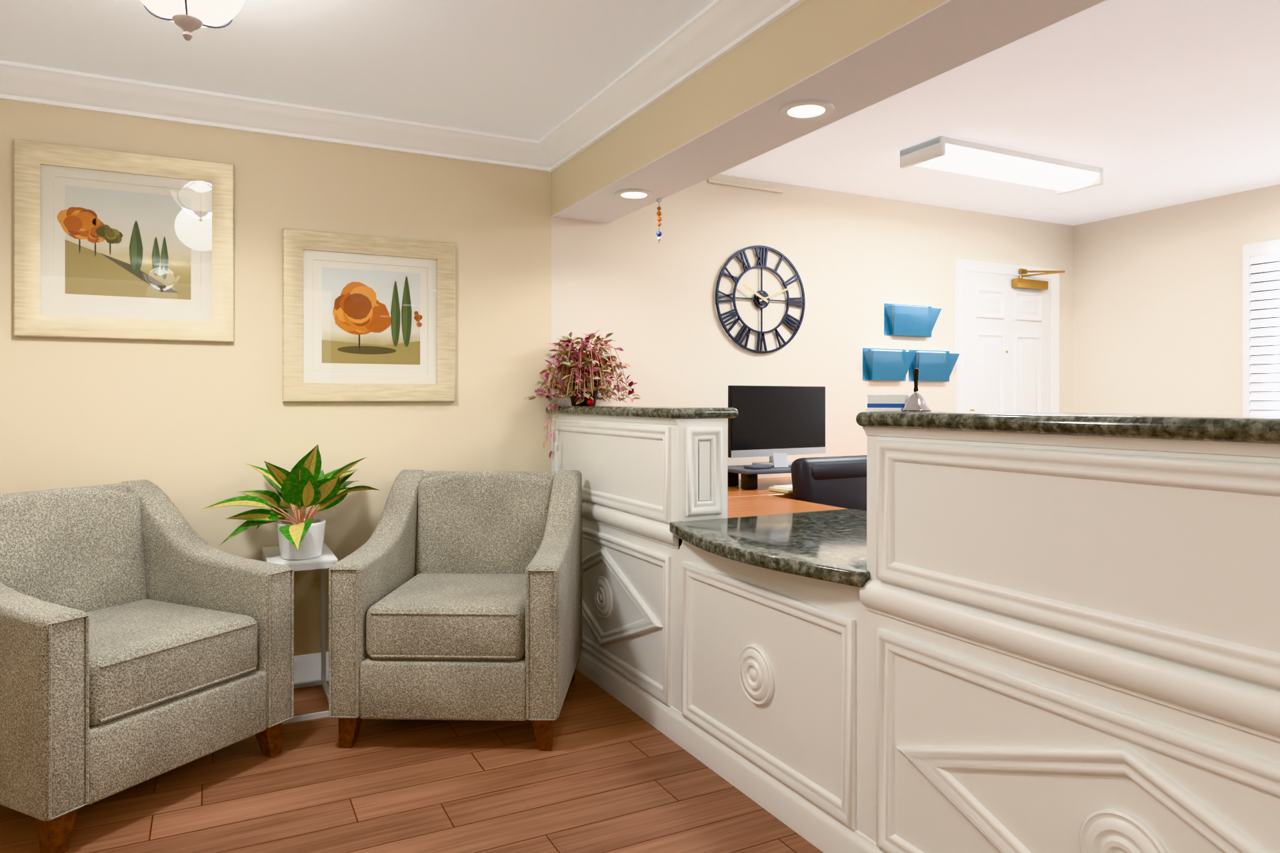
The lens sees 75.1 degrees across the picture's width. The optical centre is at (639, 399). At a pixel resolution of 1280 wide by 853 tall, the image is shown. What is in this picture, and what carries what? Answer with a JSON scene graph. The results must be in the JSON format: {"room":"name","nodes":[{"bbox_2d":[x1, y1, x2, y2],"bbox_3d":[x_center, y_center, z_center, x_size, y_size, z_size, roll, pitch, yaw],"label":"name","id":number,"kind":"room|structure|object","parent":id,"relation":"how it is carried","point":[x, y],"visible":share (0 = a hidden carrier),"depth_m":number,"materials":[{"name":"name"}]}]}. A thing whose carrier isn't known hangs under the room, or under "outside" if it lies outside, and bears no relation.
{"room":"reception waiting area","nodes":[
{"label":"reception waiting area","id":0,"kind":"room"},
{"bbox_2d":[0,669,823,852],"bbox_3d":[1.294,1.240,1.291,7.220,0.120,6.560,0,0,-27],"label":"floor","id":1,"kind":"structure","parent":0,"point":[610,781],"depth_m":2.46,"materials":[{"name":"brown wood"}]},
{"bbox_2d":[0,480,293,852],"bbox_3d":[-1.696,0.737,2.628,0.827,0.887,0.780,0,0,26],"label":"armchair","id":2,"kind":"object","parent":1,"relation":"on","point":[135,649],"visible":1,"depth_m":2.55,"materials":[{"name":"grey fabric"}]},
{"bbox_2d":[262,542,337,724],"bbox_3d":[-1.327,0.887,3.241,0.240,0.585,0.400,0,0,-27],"label":"side table","id":3,"kind":"object","parent":1,"relation":"on","point":[271,555],"visible":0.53,"depth_m":3.19,"materials":[{"name":"white wood"}]},
{"bbox_2d":[199,444,379,559],"bbox_3d":[-1.298,0.377,3.229,0.513,0.434,0.594,0,0,23],"label":"plant","id":4,"kind":"object","parent":3,"relation":"on","point":[306,486],"visible":1,"depth_m":3.10,"materials":[{"name":"green plant"}]},
{"bbox_2d":[328,470,581,751],"bbox_3d":[-0.647,0.737,3.189,0.780,0.887,0.827,0,0,2],"label":"armchair","id":5,"kind":"object","parent":1,"relation":"on","point":[463,601],"visible":1,"depth_m":2.82,"materials":[{"name":"grey fabric"}]},
{"bbox_2d":[790,455,866,511],"bbox_3d":[0.802,0.716,3.917,0.662,0.926,0.612,0,0,-27],"label":"office chair","id":6,"kind":"object","parent":1,"relation":"on","point":[840,481],"visible":0.16,"depth_m":3.64,"materials":[{"name":"black leather"}]},
{"bbox_2d":[546,406,1279,852],"bbox_3d":[1.724,0.604,2.465,2.685,1.152,4.618,0,0,-27],"label":"reception desk","id":7,"kind":"object","parent":1,"relation":"on","point":[1035,632],"visible":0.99,"depth_m":1.77,"materials":[{"name":"white paint"}]},
{"bbox_2d":[524,329,640,457],"bbox_3d":[-0.248,-0.028,3.867,0.500,0.590,0.526,0,0,13],"label":"trailing potted plant","id":8,"kind":"object","parent":7,"relation":"on","point":[587,368],"visible":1,"depth_m":3.78,"materials":[{"name":"pink plant"}]},
{"bbox_2d":[768,484,792,493],"bbox_3d":[0.822,0.411,3.925,0.440,0.024,0.140,0,0,-30],"label":"keyboard","id":9,"kind":"object","parent":7,"relation":"on","point":[788,489],"visible":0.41,"depth_m":3.82,"materials":[{"name":"beige plastic"}]},
{"bbox_2d":[865,394,909,411],"bbox_3d":[0.609,0.007,2.047,0.100,0.040,0.044,0,0,35],"label":"card holder","id":10,"kind":"object","parent":7,"relation":"on","point":[875,403],"visible":0.86,"depth_m":2.03,"materials":[{"name":"white plastic"}]},
{"bbox_2d":[900,368,931,411],"bbox_3d":[0.662,-0.025,1.999,0.070,0.104,0.070,0,0,-27],"label":"bell","id":11,"kind":"object","parent":7,"relation":"on","point":[915,402],"visible":1,"depth_m":1.98,"materials":[{"name":"silver metal"}]},
{"bbox_2d":[0,98,1073,655],"bbox_3d":[-0.173,-0.005,4.158,7.220,2.370,0.120,0,0,-27],"label":"wall","id":12,"kind":"structure","parent":0,"point":[186,419],"depth_m":3.78,"materials":[{"name":"beige paint"}]},
{"bbox_2d":[13,138,233,342],"bbox_3d":[-1.940,-0.585,3.168,0.712,0.710,0.028,0,0,-27],"label":"picture frame","id":13,"kind":"object","parent":12,"relation":"attached to","point":[108,244],"visible":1,"depth_m":3.16,"materials":[{"name":"white wood"}]},
{"bbox_2d":[294,652,328,683],"bbox_3d":[1.294,1.120,1.291,6.980,0.120,6.320,0,0,-27],"label":"baseboard","id":14,"kind":"structure","parent":12,"relation":"attached to","point":[307,667],"depth_m":3.46,"materials":[{"name":"white"}]},
{"bbox_2d":[282,228,455,401],"bbox_3d":[-1.147,-0.347,3.574,0.710,0.710,0.028,0,0,-27],"label":"picture frame","id":15,"kind":"object","parent":12,"relation":"attached to","point":[366,318],"visible":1,"depth_m":3.56,"materials":[{"name":"white wood"}]},
{"bbox_2d":[0,0,805,171],"bbox_3d":[-0.398,-1.137,0.426,3.180,0.106,6.320,0,0,-27],"label":"crown molding","id":16,"kind":"structure","parent":12,"relation":"attached to","point":[722,26],"depth_m":3.20,"materials":[{"name":"white"}]},
{"bbox_2d":[708,178,783,193],"bbox_3d":[0.570,-1.145,4.462,0.480,0.020,0.010,0,0,-27],"label":"trim","id":17,"kind":"structure","parent":12,"relation":"attached to","point":[714,181],"depth_m":4.45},
{"bbox_2d":[715,245,805,353],"bbox_3d":[0.660,-0.542,4.493,0.582,0.582,0.038,0,0,-27],"label":"clock","id":18,"kind":"object","parent":12,"relation":"attached to","point":[763,299],"visible":1,"depth_m":4.49,"materials":[{"name":"grey metal"}]},
{"bbox_2d":[862,348,915,380],"bbox_3d":[1.461,-0.208,4.877,0.335,0.188,0.085,0,0,-27],"label":"pocket","id":19,"kind":"object","parent":12,"relation":"attached to","point":[878,364],"visible":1,"depth_m":4.85,"materials":[{"name":"blue plastic"}]},
{"bbox_2d":[884,303,941,337],"bbox_3d":[1.628,-0.476,4.962,0.380,0.188,0.085,0,0,-27],"label":"pocket","id":20,"kind":"object","parent":12,"relation":"attached to","point":[899,320],"visible":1,"depth_m":4.93,"materials":[{"name":"blue plastic"}]},
{"bbox_2d":[908,350,959,381],"bbox_3d":[1.782,-0.208,5.041,0.335,0.188,0.085,0,0,-27],"label":"pocket","id":21,"kind":"object","parent":12,"relation":"attached to","point":[932,365],"visible":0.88,"depth_m":5.02,"materials":[{"name":"blue plastic"}]},
{"bbox_2d":[954,258,1064,412],"bbox_3d":[2.452,0.153,5.252,0.956,2.053,0.319,0,0,-27],"label":"door","id":22,"kind":"structure","parent":12,"relation":"in","point":[1007,317],"depth_m":5.37,"materials":[{"name":"white wood"}]},
{"bbox_2d":[0,0,1279,225],"bbox_3d":[1.294,-1.250,1.291,7.220,0.120,6.560,0,0,-27],"label":"ceiling","id":23,"kind":"structure","parent":0,"point":[1177,102],"depth_m":3.08,"materials":[{"name":"white paint"}]},
{"bbox_2d":[140,0,244,40],"bbox_3d":[-1.174,-1.060,2.163,0.275,0.256,0.249,0,0,-27],"label":"ceiling lamp","id":24,"kind":"object","parent":23,"relation":"attached to","point":[190,15],"visible":1,"depth_m":2.14,"materials":[{"name":"white glass"}]},
{"bbox_2d":[551,0,1105,223],"bbox_3d":[1.151,-1.030,1.218,0.300,0.320,6.320,0,0,-27],"label":"soffit beam","id":25,"kind":"structure","parent":23,"relation":"attached to","point":[853,56],"depth_m":2.42,"materials":[{"name":"white paint"}]},
{"bbox_2d":[614,188,653,199],"bbox_3d":[-0.025,-0.865,3.509,0.166,0.008,0.166,0,0,-27],"label":"recessed light","id":26,"kind":"object","parent":25,"relation":"attached to","point":[629,194],"visible":1,"depth_m":3.49,"materials":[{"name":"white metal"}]},
{"bbox_2d":[656,198,661,243],"bbox_3d":[0.083,-0.773,3.603,0.024,0.190,0.024,0,0,-27],"label":"charm","id":27,"kind":"object","parent":25,"relation":"hanging from","point":[659,233],"visible":1,"depth_m":3.60,"materials":[{"name":"orange glass"}]},
{"bbox_2d":[778,99,834,120],"bbox_3d":[0.496,-0.865,2.490,0.166,0.008,0.166,0,0,-27],"label":"recessed light","id":28,"kind":"object","parent":25,"relation":"attached to","point":[805,109],"visible":1,"depth_m":2.48,"materials":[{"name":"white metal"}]},
{"bbox_2d":[900,136,1103,195],"bbox_3d":[1.806,-1.145,4.120,1.150,0.085,0.258,0,0,-27],"label":"fluorescent light","id":29,"kind":"object","parent":23,"relation":"attached to","point":[941,153],"visible":1,"depth_m":4.00,"materials":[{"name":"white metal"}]},
{"bbox_2d":[727,464,791,489],"bbox_3d":[0.711,0.376,4.121,0.620,0.095,0.310,0,0,-27],"label":"monitor stand","id":30,"kind":"object","parent":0,"point":[749,477],"depth_m":3.93,"materials":[{"name":"grey plastic"}]},
{"bbox_2d":[728,385,825,467],"bbox_3d":[0.703,0.129,4.179,0.615,0.397,0.194,0,0,-27],"label":"monitor","id":31,"kind":"object","parent":30,"relation":"on","point":[791,420],"visible":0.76,"depth_m":4.17,"materials":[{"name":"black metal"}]},
{"bbox_2d":[743,452,788,469],"bbox_3d":[0.616,0.293,4.005,0.225,0.071,0.090,0,0,-27],"label":"cradle","id":32,"kind":"object","parent":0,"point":[780,459],"visible":1,"depth_m":4.03,"materials":[{"name":"grey plastic"}]},
{"bbox_2d":[1073,184,1279,415],"bbox_3d":[4.454,-0.005,2.908,0.120,2.370,6.320,0,0,-27],"label":"wall","id":33,"kind":"structure","parent":0,"point":[1158,293],"depth_m":5.13,"materials":[{"name":"beige paint"}]},
{"bbox_2d":[1242,239,1279,415],"bbox_3d":[3.711,-0.310,4.157,0.061,1.140,1.280,0,0,-27],"label":"window blinds","id":34,"kind":"object","parent":33,"relation":"attached to","point":[1261,260],"visible":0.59,"depth_m":4.64,"materials":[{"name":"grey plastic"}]}
]}

